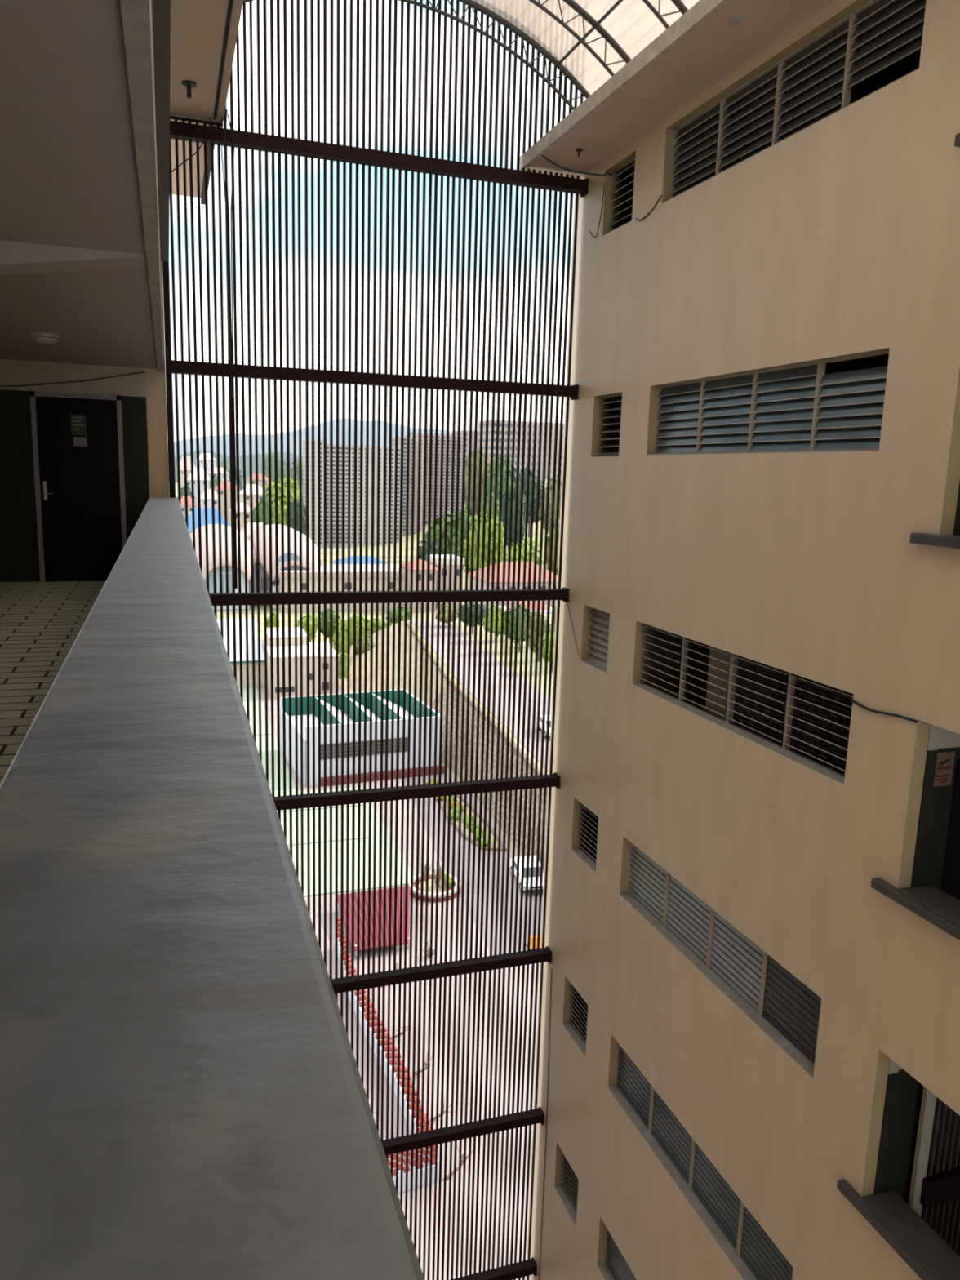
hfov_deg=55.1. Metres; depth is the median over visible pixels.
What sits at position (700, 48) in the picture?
roof slab
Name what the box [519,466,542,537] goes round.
tree
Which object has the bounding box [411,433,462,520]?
apartment tower
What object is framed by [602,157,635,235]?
window
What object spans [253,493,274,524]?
tree
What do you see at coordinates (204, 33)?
roof slab
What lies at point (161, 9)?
trim
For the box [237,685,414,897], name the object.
court
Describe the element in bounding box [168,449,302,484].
hill
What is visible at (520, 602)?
house
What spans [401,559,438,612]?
house
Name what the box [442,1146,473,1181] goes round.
bare sapling
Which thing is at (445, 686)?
stone wall
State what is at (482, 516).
tree
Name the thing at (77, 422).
notice
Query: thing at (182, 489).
tree
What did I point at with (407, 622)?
kerb
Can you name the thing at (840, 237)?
wall
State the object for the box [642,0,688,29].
arch
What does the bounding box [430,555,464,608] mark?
house
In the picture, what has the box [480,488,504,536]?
tree
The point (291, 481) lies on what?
tree
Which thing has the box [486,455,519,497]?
tree
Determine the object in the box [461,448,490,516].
tree
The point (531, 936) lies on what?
barrier
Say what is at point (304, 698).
building
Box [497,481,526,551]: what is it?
tree
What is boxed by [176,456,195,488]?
house
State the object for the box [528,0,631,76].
arch
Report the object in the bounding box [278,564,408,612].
flat roof wing
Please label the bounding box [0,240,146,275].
ceiling beam
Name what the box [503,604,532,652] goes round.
shrub
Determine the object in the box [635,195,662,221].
cable
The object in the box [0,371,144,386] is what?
cable
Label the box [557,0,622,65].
purlin
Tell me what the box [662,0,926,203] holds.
window
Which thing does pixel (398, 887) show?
canopy
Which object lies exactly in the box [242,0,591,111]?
arch
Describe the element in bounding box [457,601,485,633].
shrub
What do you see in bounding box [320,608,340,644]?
shrub
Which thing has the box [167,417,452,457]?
mountain
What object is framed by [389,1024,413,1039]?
bare sapling
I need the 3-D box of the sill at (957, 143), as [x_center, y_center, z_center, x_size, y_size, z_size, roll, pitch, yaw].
[5.383,-3.091,2.974,0.445,0.090,9.240,-2,11,-18]
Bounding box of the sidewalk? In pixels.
[407,613,553,774]
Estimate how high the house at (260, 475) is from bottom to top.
33.768 m
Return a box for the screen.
[162,0,588,1279]
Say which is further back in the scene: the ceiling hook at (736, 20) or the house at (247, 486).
the house at (247, 486)
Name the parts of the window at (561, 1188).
sill, frame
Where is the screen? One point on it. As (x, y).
(184, 131)
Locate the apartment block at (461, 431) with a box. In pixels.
[455,430,478,467]
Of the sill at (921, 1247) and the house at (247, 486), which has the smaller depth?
the sill at (921, 1247)
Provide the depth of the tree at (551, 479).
335.50 m
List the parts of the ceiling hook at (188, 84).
plate, stem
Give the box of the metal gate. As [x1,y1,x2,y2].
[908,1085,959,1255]
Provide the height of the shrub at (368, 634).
4.773 m
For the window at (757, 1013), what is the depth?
10.85 m
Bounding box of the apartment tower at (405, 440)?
[391,435,424,535]
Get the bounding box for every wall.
[0,359,149,582]
[149,0,163,347]
[337,916,438,1193]
[431,683,547,871]
[525,0,959,1279]
[567,132,888,1279]
[873,480,959,1253]
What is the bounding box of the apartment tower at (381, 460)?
[326,444,400,546]
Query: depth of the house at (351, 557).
216.62 m
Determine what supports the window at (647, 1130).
in the wall at (840, 237)
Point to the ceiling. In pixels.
(68, 172)
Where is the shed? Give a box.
[217,618,264,686]
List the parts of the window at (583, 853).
sill, frame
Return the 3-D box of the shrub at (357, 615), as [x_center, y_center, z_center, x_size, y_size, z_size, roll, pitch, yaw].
[-19.723,-0.957,141.445,5.258,6.723,4.250,-2,11,-18]
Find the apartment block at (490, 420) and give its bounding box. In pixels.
[477,419,564,479]
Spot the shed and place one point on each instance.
(243, 620)
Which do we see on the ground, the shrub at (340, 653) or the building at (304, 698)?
the shrub at (340, 653)
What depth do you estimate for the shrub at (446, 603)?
134.21 m
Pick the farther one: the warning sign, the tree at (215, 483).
the tree at (215, 483)
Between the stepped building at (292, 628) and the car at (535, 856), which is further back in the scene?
the stepped building at (292, 628)
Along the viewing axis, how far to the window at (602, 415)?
13.43 m
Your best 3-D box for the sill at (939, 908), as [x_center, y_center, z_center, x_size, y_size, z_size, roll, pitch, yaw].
[5.198,3.007,4.080,0.445,0.090,9.240,-2,11,-18]
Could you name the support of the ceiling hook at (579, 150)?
attached to the roof slab at (700, 48)
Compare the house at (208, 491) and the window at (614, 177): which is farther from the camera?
the house at (208, 491)
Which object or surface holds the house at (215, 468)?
on the ground
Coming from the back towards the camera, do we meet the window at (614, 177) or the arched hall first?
the arched hall
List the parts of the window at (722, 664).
sill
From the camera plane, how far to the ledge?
0.80 m
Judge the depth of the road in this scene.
99.61 m
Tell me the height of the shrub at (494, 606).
5.242 m
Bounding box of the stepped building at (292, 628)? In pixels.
[262,626,339,698]
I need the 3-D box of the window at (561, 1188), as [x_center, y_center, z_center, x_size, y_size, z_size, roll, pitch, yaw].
[1.523,9.113,15.476,0.168,0.875,0.900,-2,11,-18]
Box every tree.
[180,482,195,507]
[208,473,221,489]
[216,461,228,471]
[228,466,243,491]
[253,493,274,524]
[260,475,302,525]
[261,449,290,480]
[284,497,309,535]
[289,458,302,503]
[418,537,443,561]
[425,508,475,568]
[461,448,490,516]
[462,511,504,573]
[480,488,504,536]
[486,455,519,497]
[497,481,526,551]
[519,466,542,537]
[538,475,561,534]
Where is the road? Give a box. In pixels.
[412,619,551,770]
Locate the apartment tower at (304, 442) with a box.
[302,439,323,547]
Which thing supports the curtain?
hanging from the window at (722, 664)
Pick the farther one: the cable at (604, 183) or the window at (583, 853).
the window at (583, 853)
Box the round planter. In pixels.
[408,860,460,902]
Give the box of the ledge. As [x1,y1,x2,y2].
[0,497,424,1279]
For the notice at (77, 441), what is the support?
attached to the door at (80, 491)
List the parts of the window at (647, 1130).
sill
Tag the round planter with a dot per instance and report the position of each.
(424, 866)
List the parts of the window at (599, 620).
frame, sill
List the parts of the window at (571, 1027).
sill, frame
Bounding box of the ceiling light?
[27,332,60,344]
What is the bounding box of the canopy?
[337,885,409,955]
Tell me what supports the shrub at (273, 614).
on the ground
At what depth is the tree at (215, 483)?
520.78 m
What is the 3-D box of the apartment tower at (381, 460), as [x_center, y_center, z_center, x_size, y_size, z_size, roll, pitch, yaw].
[-61.433,-71.756,460.187,38.344,49.660,30.600,-2,11,-18]
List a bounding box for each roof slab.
[151,0,243,204]
[519,0,925,186]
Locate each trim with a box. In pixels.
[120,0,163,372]
[151,0,170,261]
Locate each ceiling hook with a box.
[181,80,195,98]
[575,148,582,156]
[728,15,744,33]
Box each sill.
[836,1178,959,1279]
[871,877,959,940]
[909,533,959,548]
[954,133,959,146]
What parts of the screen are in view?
post, rail, plate, plate, plate, plate, plate, plate, plate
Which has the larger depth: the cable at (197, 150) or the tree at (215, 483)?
the tree at (215, 483)
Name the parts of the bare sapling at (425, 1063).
stem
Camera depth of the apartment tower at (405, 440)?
476.96 m
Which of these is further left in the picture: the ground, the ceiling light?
the ceiling light
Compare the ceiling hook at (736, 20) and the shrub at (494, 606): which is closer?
the ceiling hook at (736, 20)
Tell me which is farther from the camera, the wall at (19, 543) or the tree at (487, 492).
the tree at (487, 492)
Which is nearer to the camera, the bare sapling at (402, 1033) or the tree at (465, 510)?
the bare sapling at (402, 1033)
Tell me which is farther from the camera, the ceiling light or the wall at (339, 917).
the wall at (339, 917)
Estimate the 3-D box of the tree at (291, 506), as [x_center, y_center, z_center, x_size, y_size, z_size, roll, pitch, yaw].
[-56.806,-32.807,285.728,7.503,23.080,7.566,-2,11,-18]
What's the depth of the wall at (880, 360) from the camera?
13.88 m
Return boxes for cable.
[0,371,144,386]
[169,115,211,173]
[542,155,612,176]
[567,604,581,657]
[589,182,604,237]
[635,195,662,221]
[850,699,918,723]
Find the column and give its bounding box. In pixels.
[145,111,168,497]
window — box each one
[320,737,407,759]
[554,1151,578,1225]
[562,983,587,1055]
[571,802,598,871]
[581,607,609,672]
[591,393,622,457]
[597,1226,636,1279]
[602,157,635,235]
[608,1043,793,1279]
[619,842,821,1077]
[632,623,853,784]
[646,350,889,454]
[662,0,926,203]
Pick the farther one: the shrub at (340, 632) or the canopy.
the shrub at (340, 632)
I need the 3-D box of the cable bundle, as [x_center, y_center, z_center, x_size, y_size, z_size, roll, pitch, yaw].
[-3.345,-3.774,12.400,0.175,6.201,0.052,-2,11,-18]
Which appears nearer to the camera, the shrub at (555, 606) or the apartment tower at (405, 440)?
the shrub at (555, 606)
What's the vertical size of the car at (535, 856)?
1.453 m
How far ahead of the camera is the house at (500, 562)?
163.27 m
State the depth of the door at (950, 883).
8.23 m
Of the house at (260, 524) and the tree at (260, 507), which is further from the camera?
the tree at (260, 507)
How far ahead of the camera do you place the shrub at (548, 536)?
220.35 m
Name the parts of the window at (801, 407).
sill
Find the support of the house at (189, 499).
on the ground
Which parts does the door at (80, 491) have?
handle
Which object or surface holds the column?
on the floor
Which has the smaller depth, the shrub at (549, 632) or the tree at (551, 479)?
the shrub at (549, 632)
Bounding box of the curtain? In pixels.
[705,645,738,722]
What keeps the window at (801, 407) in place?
in the wall at (840, 237)
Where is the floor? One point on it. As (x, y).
(41, 622)
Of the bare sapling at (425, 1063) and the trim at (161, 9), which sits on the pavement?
the bare sapling at (425, 1063)
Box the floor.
[0,581,106,783]
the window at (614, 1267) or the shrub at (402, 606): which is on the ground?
the shrub at (402, 606)
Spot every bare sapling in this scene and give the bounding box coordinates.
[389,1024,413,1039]
[414,1052,431,1074]
[422,942,434,957]
[430,1098,455,1120]
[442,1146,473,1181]
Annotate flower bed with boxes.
[425,778,506,851]
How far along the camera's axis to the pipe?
16.18 m
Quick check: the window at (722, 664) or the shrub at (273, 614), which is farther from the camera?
the shrub at (273, 614)
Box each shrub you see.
[266,612,275,627]
[293,613,317,642]
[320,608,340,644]
[332,629,351,653]
[333,613,368,644]
[338,650,346,681]
[355,633,375,654]
[367,617,392,634]
[385,605,413,623]
[434,601,458,623]
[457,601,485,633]
[482,604,506,640]
[502,535,543,567]
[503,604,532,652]
[524,610,551,661]
[542,626,555,671]
[546,518,559,574]
[554,605,555,626]
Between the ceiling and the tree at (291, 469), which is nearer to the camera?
the ceiling
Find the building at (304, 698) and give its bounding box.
[280,688,444,786]
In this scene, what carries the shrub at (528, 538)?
on the ground
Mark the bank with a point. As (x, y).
(402, 621)
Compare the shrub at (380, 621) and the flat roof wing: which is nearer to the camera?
the shrub at (380, 621)
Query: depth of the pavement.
47.48 m
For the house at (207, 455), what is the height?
42.239 m
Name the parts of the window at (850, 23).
sill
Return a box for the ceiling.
[0,0,157,368]
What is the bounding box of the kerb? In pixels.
[403,617,544,775]
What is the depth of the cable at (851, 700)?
8.19 m
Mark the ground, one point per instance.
(380, 547)
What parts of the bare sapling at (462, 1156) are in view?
stem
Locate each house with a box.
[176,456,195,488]
[180,495,195,519]
[187,467,209,507]
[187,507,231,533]
[195,453,216,477]
[200,488,222,510]
[208,466,228,481]
[213,481,240,524]
[228,502,249,529]
[240,484,262,508]
[240,522,262,537]
[245,473,268,488]
[332,555,387,564]
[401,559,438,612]
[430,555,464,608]
[467,561,557,611]
[498,601,551,613]
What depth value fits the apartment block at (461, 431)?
657.53 m
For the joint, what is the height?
0.005 m
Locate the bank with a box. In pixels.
[344,620,446,706]
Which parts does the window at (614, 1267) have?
sill, frame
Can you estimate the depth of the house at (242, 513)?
347.59 m
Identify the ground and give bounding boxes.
[175,475,561,855]
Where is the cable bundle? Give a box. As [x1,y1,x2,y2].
[221,109,237,588]
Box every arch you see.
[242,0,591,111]
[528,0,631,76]
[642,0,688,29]
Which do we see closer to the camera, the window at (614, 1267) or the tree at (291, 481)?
the window at (614, 1267)
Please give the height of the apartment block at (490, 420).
41.290 m
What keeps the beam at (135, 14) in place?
attached to the wall at (150, 7)
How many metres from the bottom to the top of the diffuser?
0.060 m
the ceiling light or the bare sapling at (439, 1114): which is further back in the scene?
the bare sapling at (439, 1114)
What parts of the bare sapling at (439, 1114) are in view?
stem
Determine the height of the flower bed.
0.778 m
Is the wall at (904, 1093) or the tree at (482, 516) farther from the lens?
the tree at (482, 516)
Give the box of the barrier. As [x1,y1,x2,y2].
[525,935,541,950]
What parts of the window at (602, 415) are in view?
sill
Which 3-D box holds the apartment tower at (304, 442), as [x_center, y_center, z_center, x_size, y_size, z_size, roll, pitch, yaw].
[-80.249,-70.053,443.392,7.366,51.382,22.600,-2,11,-18]
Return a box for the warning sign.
[933,751,955,786]
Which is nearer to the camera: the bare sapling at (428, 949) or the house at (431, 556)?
the bare sapling at (428, 949)
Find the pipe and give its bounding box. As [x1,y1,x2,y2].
[538,968,551,1279]
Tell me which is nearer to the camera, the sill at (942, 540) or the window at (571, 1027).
the sill at (942, 540)
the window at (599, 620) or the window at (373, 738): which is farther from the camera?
the window at (373, 738)
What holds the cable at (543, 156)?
hanging from the roof slab at (700, 48)
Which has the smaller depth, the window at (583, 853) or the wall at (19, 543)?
the wall at (19, 543)
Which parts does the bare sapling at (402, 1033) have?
stem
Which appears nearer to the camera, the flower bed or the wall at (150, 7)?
the wall at (150, 7)
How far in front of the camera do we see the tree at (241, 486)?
658.01 m
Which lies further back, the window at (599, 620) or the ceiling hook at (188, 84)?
the window at (599, 620)
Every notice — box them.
[70,413,86,435]
[73,436,87,446]
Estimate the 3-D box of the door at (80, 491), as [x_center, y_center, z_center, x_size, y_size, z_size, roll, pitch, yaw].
[-5.313,-2.006,12.248,1.100,2.471,0.069,-2,11,-18]
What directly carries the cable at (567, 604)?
attached to the wall at (840, 237)
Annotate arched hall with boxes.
[189,524,321,609]
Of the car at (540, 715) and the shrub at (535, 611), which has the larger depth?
the shrub at (535, 611)
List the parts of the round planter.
dry stem, dry stem, dry stem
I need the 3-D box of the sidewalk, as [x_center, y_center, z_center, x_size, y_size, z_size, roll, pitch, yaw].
[51.125,1.846,123.968,124.700,0.001,102.000,-2,11,-18]
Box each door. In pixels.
[29,391,126,582]
[940,760,959,899]
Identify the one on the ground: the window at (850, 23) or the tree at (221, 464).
the tree at (221, 464)
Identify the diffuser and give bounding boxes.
[30,336,57,344]
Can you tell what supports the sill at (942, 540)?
attached to the wall at (840, 237)
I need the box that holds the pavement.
[257,685,542,1279]
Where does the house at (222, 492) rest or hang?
on the ground
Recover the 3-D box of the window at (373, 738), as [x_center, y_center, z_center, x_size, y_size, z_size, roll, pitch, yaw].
[-10.491,9.835,83.610,8.404,1.410,0.060,-3,11,-23]
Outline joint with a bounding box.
[256,733,368,845]
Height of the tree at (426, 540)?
14.167 m
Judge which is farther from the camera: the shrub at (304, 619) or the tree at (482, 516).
the tree at (482, 516)
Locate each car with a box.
[509,854,543,893]
[539,714,551,738]
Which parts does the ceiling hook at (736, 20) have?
plate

